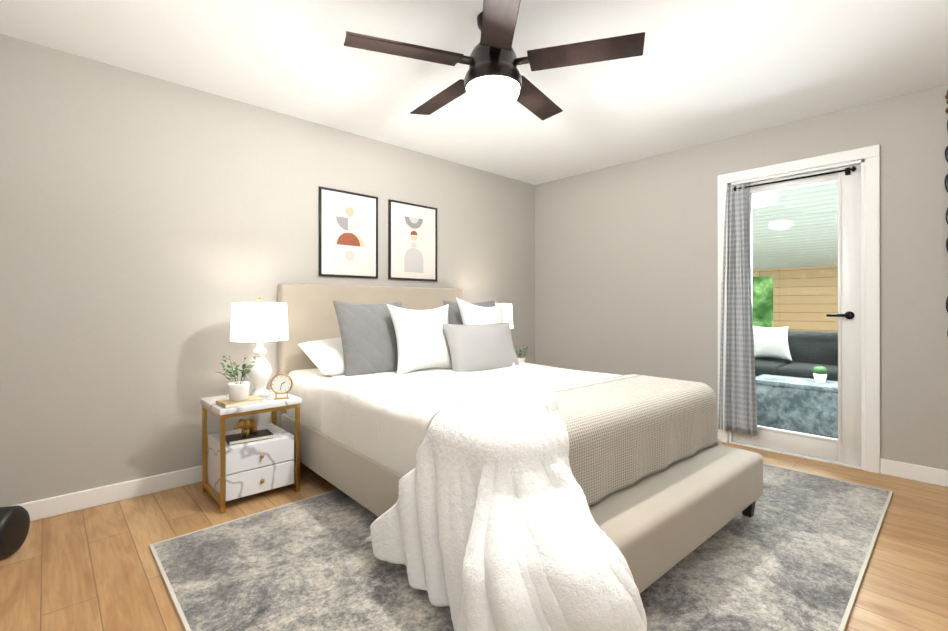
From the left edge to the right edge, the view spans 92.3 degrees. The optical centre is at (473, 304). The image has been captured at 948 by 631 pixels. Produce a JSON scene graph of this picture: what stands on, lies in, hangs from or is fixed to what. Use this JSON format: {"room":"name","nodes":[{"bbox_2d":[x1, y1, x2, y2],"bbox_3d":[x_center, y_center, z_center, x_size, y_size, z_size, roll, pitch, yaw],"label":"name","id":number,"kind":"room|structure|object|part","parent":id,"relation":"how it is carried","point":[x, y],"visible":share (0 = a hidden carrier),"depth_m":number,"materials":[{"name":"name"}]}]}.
{"room":"bedroom","nodes":[
{"label":"bedroom","id":0,"kind":"room"},
{"bbox_2d":[0,34,534,506],"bbox_3d":[-1.216,-0.116,3.386,5.330,2.440,0.120,0,0,-43],"label":"wall","id":1,"kind":"structure","parent":0,"point":[152,230],"depth_m":2.68,"materials":[{"name":"paint"}]},
{"bbox_2d":[12,458,294,521],"bbox_3d":[-0.868,1.054,3.620,4.260,0.100,0.014,0,0,-43],"label":"baseboard","id":2,"kind":"structure","parent":1,"relation":"attached to","point":[65,503],"depth_m":2.53,"materials":[{"name":"white wood"}]},
{"bbox_2d":[319,186,377,278],"bbox_3d":[-0.962,-0.541,3.527,0.494,0.660,0.021,0,0,-43],"label":"framed artwork","id":3,"kind":"object","parent":1,"relation":"attached to","point":[348,234],"visible":0.96,"depth_m":3.51,"materials":[{"name":"black"}]},
{"bbox_2d":[388,199,436,280],"bbox_3d":[-0.520,-0.540,3.943,0.505,0.660,0.021,0,0,-43],"label":"framed artwork","id":4,"kind":"object","parent":1,"relation":"attached to","point":[412,241],"visible":1,"depth_m":3.92,"materials":[{"name":"black"}]},
{"bbox_2d":[0,442,947,630],"bbox_3d":[0.222,1.152,1.854,5.330,0.100,4.320,0,0,-43],"label":"floor","id":5,"kind":"structure","parent":0,"point":[95,568],"depth_m":1.98,"materials":[{"name":"brown wood"}]},
{"bbox_2d":[0,506,29,558],"bbox_3d":[-2.167,0.996,1.963,0.320,0.210,0.210,0,0,-15],"label":"speaker","id":6,"kind":"object","parent":5,"relation":"on","point":[14,525],"visible":1,"depth_m":1.99},
{"bbox_2d":[200,390,301,513],"bbox_3d":[-1.315,0.827,2.688,0.436,0.549,0.416,0,0,-43],"label":"nightstand","id":7,"kind":"object","parent":5,"relation":"on","point":[233,472],"visible":0.9,"depth_m":2.57,"materials":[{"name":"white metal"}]},
{"bbox_2d":[216,395,263,408],"bbox_3d":[-1.304,0.541,2.541,0.140,0.024,0.205,0,0,43],"label":"book","id":8,"kind":"object","parent":7,"relation":"on","point":[228,403],"visible":0.96,"depth_m":2.50,"materials":[{"name":"beige paper"}]},
{"bbox_2d":[217,354,260,400],"bbox_3d":[-1.327,0.402,2.551,0.230,0.254,0.187,0,0,-43],"label":"plant","id":9,"kind":"object","parent":8,"relation":"on","point":[238,390],"visible":1,"depth_m":2.51,"materials":[{"name":"green plant"}]},
{"bbox_3d":[-1.310,0.482,2.536,0.116,0.094,0.116,0,0,-43],"label":"pot","id":10,"kind":"part","parent":9,"relation":"part of","materials":[{"name":"white ceramic"}]},
{"bbox_2d":[226,429,273,444],"bbox_3d":[-1.286,0.756,2.605,0.230,0.022,0.140,0,0,-37],"label":"book","id":11,"kind":"object","parent":7,"relation":"in","point":[233,439],"visible":0.73,"depth_m":2.58,"materials":[{"name":"black paper"}]},
{"bbox_2d":[234,418,256,436],"bbox_3d":[-1.297,0.694,2.583,0.140,0.104,0.096,0,0,-43],"label":"elephant","id":12,"kind":"object","parent":11,"relation":"on","point":[248,425],"visible":1,"depth_m":2.57},
{"bbox_2d":[230,298,288,397],"bbox_3d":[-1.292,0.256,2.751,0.320,0.595,0.320,0,0,-43],"label":"lamp","id":13,"kind":"object","parent":7,"relation":"on","point":[259,323],"visible":0.92,"depth_m":2.65,"materials":[{"name":"white ceramic"}]},
{"bbox_3d":[-1.292,0.101,2.752,0.320,0.225,0.320,0,0,-43],"label":"lamp shade","id":14,"kind":"part","parent":13,"relation":"part of","materials":[{"name":"white fabric"}]},
{"bbox_2d":[270,374,292,399],"bbox_3d":[-1.130,0.479,2.676,0.122,0.149,0.030,0,0,-18],"label":"clock","id":15,"kind":"object","parent":7,"relation":"on","point":[281,383],"visible":1,"depth_m":2.67,"materials":[{"name":"gold metal"}]},
{"bbox_2d":[149,463,892,630],"bbox_3d":[0.486,1.096,2.362,3.260,0.012,2.250,0,0,-43],"label":"rug","id":16,"kind":"object","parent":5,"relation":"on","point":[794,552],"visible":0.56,"depth_m":1.86,"materials":[{"name":"grey carpet"}]},
{"bbox_2d":[278,283,762,630],"bbox_3d":[0.046,0.477,2.609,1.943,1.249,2.735,0,0,-41],"label":"bed","id":17,"kind":"object","parent":16,"relation":"on","point":[469,460],"visible":1,"depth_m":1.84,"materials":[{"name":"beige fabric"}]},
{"bbox_2d":[333,301,402,375],"bbox_3d":[-0.664,0.232,3.085,0.580,0.580,0.153,0,-18,-44],"label":"pillow","id":18,"kind":"object","parent":17,"relation":"on","point":[367,331],"depth_m":2.97,"materials":[{"name":"grey fabric"}]},
{"bbox_2d":[387,304,452,374],"bbox_3d":[-0.343,0.235,3.127,0.540,0.540,0.163,0,-16,-37],"label":"pillow","id":19,"kind":"object","parent":17,"relation":"on","point":[416,339],"depth_m":3.05,"materials":[{"name":"white fabric"}]},
{"bbox_2d":[287,362,649,493],"bbox_3d":[0.019,0.622,2.817,1.600,0.363,2.190,0,0,-41],"label":"duvet","id":20,"kind":"object","parent":17,"relation":"on","point":[376,422],"depth_m":2.29,"materials":[{"name":"white fabric"}]},
{"bbox_2d":[443,300,495,324],"bbox_3d":[0.017,0.222,3.704,0.580,0.580,0.153,0,-18,-38],"label":"pillow","id":21,"kind":"object","parent":17,"relation":"on","point":[454,315],"depth_m":3.59,"materials":[{"name":"white fabric"}]},
{"bbox_2d":[456,298,503,324],"bbox_3d":[0.090,0.212,3.543,0.163,0.560,0.580,-24,-21,40],"label":"pillow","id":22,"kind":"object","parent":17,"relation":"on","point":[487,313],"depth_m":3.47,"materials":[{"name":"white fabric"}]},
{"bbox_2d":[365,363,646,630],"bbox_3d":[0.194,0.694,1.739,1.026,0.775,1.228,0,0,-41],"label":"throw","id":23,"kind":"object","parent":17,"relation":"on","point":[517,503],"depth_m":1.52,"materials":[{"name":"white fabric"}]},
{"bbox_2d":[425,374,717,505],"bbox_3d":[0.590,0.588,2.161,1.652,0.322,0.502,0,0,-41],"label":"blanket","id":24,"kind":"object","parent":17,"relation":"on","point":[626,433],"depth_m":1.93,"materials":[{"name":"beige fabric"}]},
{"bbox_3d":[0.251,0.830,4.160,0.436,0.549,0.416,0,0,-43],"label":"nightstand","id":25,"kind":"object","parent":5,"relation":"on","visible":0},
{"bbox_2d":[495,300,512,328],"bbox_3d":[0.199,0.258,4.166,0.320,0.595,0.320,0,0,-43],"label":"lamp","id":26,"kind":"object","parent":25,"relation":"on","point":[507,312],"visible":0.17,"depth_m":4.05,"materials":[{"name":"white fabric"}]},
{"bbox_2d":[515,345,527,361],"bbox_3d":[0.430,0.453,4.155,0.147,0.205,0.151,0,0,-43],"label":"plant","id":27,"kind":"object","parent":25,"relation":"on","point":[521,359],"visible":0.77,"depth_m":4.14,"materials":[{"name":"green plant"}]},
{"bbox_3d":[0.428,0.520,4.155,0.086,0.070,0.086,0,0,-43],"label":"pot","id":28,"kind":"part","parent":27,"relation":"part of","materials":[{"name":"white ceramic"}]},
{"bbox_2d":[0,0,947,184],"bbox_3d":[0.222,-1.388,1.858,5.330,0.100,4.320,0,0,-43],"label":"ceiling","id":29,"kind":"structure","parent":0,"point":[698,72],"depth_m":2.52,"materials":[{"name":"paint"}]},
{"bbox_2d":[344,0,644,120],"bbox_3d":[0.076,-1.126,2.163,1.302,0.422,1.273,0,0,-43],"label":"fan","id":30,"kind":"object","parent":29,"relation":"hanging from","point":[494,80],"visible":1,"depth_m":2.02,"materials":[{"name":"brown wood"}]},
{"bbox_3d":[0.084,-1.173,2.143,0.452,0.330,0.441,0,0,-43],"label":"motor","id":31,"kind":"part","parent":30,"relation":"part of","materials":[{"name":"black metal"}]},
{"bbox_2d":[535,84,947,469],"bbox_3d":[2.121,-0.116,3.640,0.120,2.440,4.080,0,0,-43],"label":"wall","id":32,"kind":"structure","parent":0,"point":[626,268],"depth_m":3.78,"materials":[{"name":"paint"}]},
{"bbox_2d":[733,164,860,465],"bbox_3d":[2.361,0.070,3.377,0.052,2.039,0.790,0,0,-43],"label":"door","id":33,"kind":"structure","parent":32,"relation":"in","point":[845,447],"depth_m":3.14,"materials":[{"name":"white wood"}]},
{"bbox_2d":[734,166,855,190],"bbox_3d":[2.323,-0.914,3.344,0.066,0.050,0.750,0,0,-43],"label":"curtain rod","id":34,"kind":"object","parent":33,"relation":"attached to","point":[847,171],"visible":0.9,"depth_m":3.25,"materials":[{"name":"black metal"}]},
{"bbox_2d":[718,183,757,435],"bbox_3d":[2.068,0.029,3.578,0.060,1.950,0.277,0,0,-43],"label":"curtain","id":35,"kind":"object","parent":34,"relation":"hanging from","point":[740,415],"visible":0.98,"depth_m":3.57,"materials":[{"name":"fabric"}]},
{"bbox_2d":[751,181,854,437],"bbox_3d":[2.363,0.038,3.321,0.081,1.822,0.633,0,0,-43],"label":"glass pane","id":36,"kind":"object","parent":33,"relation":"attached to","point":[849,315],"depth_m":3.35,"materials":[{"name":"clear glass"}]},
{"bbox_3d":[2.521,0.074,3.135,0.057,0.054,0.147,0,0,-43],"label":"handle","id":37,"kind":"part","parent":36,"relation":"part of","materials":[{"name":"black metal"}]},
{"bbox_2d":[717,144,879,473],"bbox_3d":[2.365,0.029,3.381,0.158,2.150,0.984,0,0,-43],"label":"door frame","id":38,"kind":"structure","parent":32,"relation":"attached to","point":[867,158],"depth_m":3.04,"materials":[{"name":"white wood"}]},
{"bbox_2d":[880,458,947,486],"bbox_3d":[3.060,1.053,2.540,0.014,0.100,1.192,0,0,-43],"label":"baseboard","id":39,"kind":"structure","parent":32,"relation":"attached to","point":[929,475],"depth_m":2.85,"materials":[{"name":"white wood"}]},
{"bbox_2d":[944,91,947,335],"bbox_3d":[2.865,-0.529,2.731,0.030,1.544,0.062,0,0,-43],"label":"decor","id":40,"kind":"object","parent":32,"relation":"attached to","point":[946,158],"visible":1,"depth_m":2.74,"materials":[{"name":"black metal"}]},
{"label":"outside","id":41,"kind":"structure","parent":0,"visible":0},
{"bbox_2d":[752,181,837,269],"bbox_3d":[3.665,-1.113,5.655,4.890,1.000,6.500,0,0,-43],"label":"ceiling","id":42,"kind":"structure","parent":41,"point":[830,204],"depth_m":5.86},
{"bbox_2d":[752,197,773,207],"bbox_3d":[3.208,-1.149,5.185,0.360,0.070,0.360,0,0,-43],"label":"ceiling light","id":43,"kind":"object","parent":42,"relation":"attached to","point":[762,202],"depth_m":5.06,"materials":[{"name":"white"}]},
{"bbox_3d":[3.665,1.157,5.652,4.890,0.100,6.500,0,0,-43],"label":"floor","id":44,"kind":"structure","parent":41,"visible":0},
{"bbox_2d":[753,326,837,380],"bbox_3d":[3.056,0.667,4.943,0.950,0.879,2.300,0,0,-43],"label":"outdoor sofa","id":45,"kind":"object","parent":44,"relation":"on","point":[767,360],"depth_m":4.73,"materials":[{"name":"black fabric"}]},
{"bbox_2d":[753,326,791,360],"bbox_3d":[3.171,0.406,4.873,0.132,0.400,0.400,-18,10,-34],"label":"cushion","id":46,"kind":"object","parent":45,"relation":"on","point":[762,350],"depth_m":4.83,"materials":[{"name":"white fabric"}]},
{"bbox_2d":[755,366,837,438],"bbox_3d":[2.867,0.815,3.969,0.420,0.580,0.720,0,0,-43],"label":"trunk","id":47,"kind":"object","parent":44,"relation":"on","point":[793,409],"depth_m":3.84,"materials":[{"name":"grey stone"}]},
{"bbox_2d":[813,366,826,382],"bbox_3d":[2.949,0.595,3.882,0.100,0.140,0.100,0,0,-43],"label":"plant","id":48,"kind":"object","parent":47,"relation":"on","point":[818,369],"depth_m":3.85,"materials":[{"name":"green plant"}]},
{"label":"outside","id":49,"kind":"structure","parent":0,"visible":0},
{"bbox_2d":[752,276,772,327],"bbox_3d":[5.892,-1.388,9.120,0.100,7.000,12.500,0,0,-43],"label":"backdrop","id":50,"kind":"structure","parent":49,"point":[768,307],"depth_m":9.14,"materials":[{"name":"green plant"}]},
{"bbox_2d":[752,265,837,331],"bbox_3d":[5.476,0.060,7.356,0.120,2.100,6.500,0,0,-43],"label":"wall","id":51,"kind":"structure","parent":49,"point":[778,296],"depth_m":7.41,"materials":[{"name":"brown wood"}]}
]}

